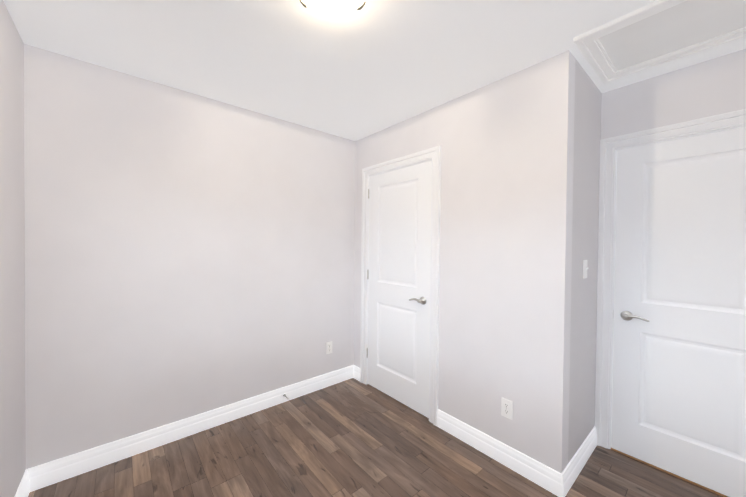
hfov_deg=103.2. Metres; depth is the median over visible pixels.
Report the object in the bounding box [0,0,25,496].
wall
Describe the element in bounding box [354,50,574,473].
wall
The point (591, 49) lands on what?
trim
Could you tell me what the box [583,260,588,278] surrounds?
light switch
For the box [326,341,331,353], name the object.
electrical outlet
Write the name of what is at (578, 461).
baseboard
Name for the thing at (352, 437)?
floor
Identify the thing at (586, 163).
wall
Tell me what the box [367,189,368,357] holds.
closet door hinges
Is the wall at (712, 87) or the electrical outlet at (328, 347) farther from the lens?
the electrical outlet at (328, 347)
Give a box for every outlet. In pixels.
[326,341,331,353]
[501,397,512,419]
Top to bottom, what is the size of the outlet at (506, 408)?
0.115 m
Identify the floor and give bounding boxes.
[28,378,722,496]
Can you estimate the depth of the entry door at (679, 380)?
1.76 m
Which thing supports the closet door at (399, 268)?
in the wall at (506, 144)
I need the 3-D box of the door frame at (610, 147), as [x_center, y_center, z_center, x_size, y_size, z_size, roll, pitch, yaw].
[1.909,0.315,1.771,0.151,2.123,0.893,0,1,-41]
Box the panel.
[598,0,745,70]
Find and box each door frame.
[360,146,440,425]
[595,109,745,448]
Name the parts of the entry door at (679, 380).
handle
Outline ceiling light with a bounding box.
[300,0,364,14]
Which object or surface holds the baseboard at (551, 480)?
attached to the wall at (506, 144)
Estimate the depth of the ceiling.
1.60 m
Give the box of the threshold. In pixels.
[611,448,727,496]
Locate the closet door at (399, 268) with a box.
[367,161,431,417]
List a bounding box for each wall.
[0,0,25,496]
[24,44,355,468]
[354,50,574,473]
[568,58,601,463]
[601,49,745,139]
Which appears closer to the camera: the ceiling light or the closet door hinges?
the ceiling light
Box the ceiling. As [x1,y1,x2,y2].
[3,0,745,140]
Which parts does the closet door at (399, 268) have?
handle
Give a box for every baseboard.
[15,467,34,496]
[29,365,358,489]
[437,409,570,496]
[562,426,596,485]
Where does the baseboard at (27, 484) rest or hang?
attached to the wall at (12, 352)
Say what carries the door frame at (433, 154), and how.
attached to the wall at (506, 144)
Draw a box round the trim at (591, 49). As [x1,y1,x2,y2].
[573,0,745,83]
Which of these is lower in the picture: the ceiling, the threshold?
the threshold
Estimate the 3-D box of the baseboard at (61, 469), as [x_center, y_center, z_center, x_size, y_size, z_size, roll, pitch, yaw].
[-1.041,1.278,2.363,2.217,0.125,0.016,0,1,-41]
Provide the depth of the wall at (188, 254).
2.02 m
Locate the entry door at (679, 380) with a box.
[611,127,745,496]
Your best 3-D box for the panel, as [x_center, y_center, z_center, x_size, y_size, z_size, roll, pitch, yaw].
[1.519,-1.082,1.411,0.462,0.016,0.652,0,1,-41]

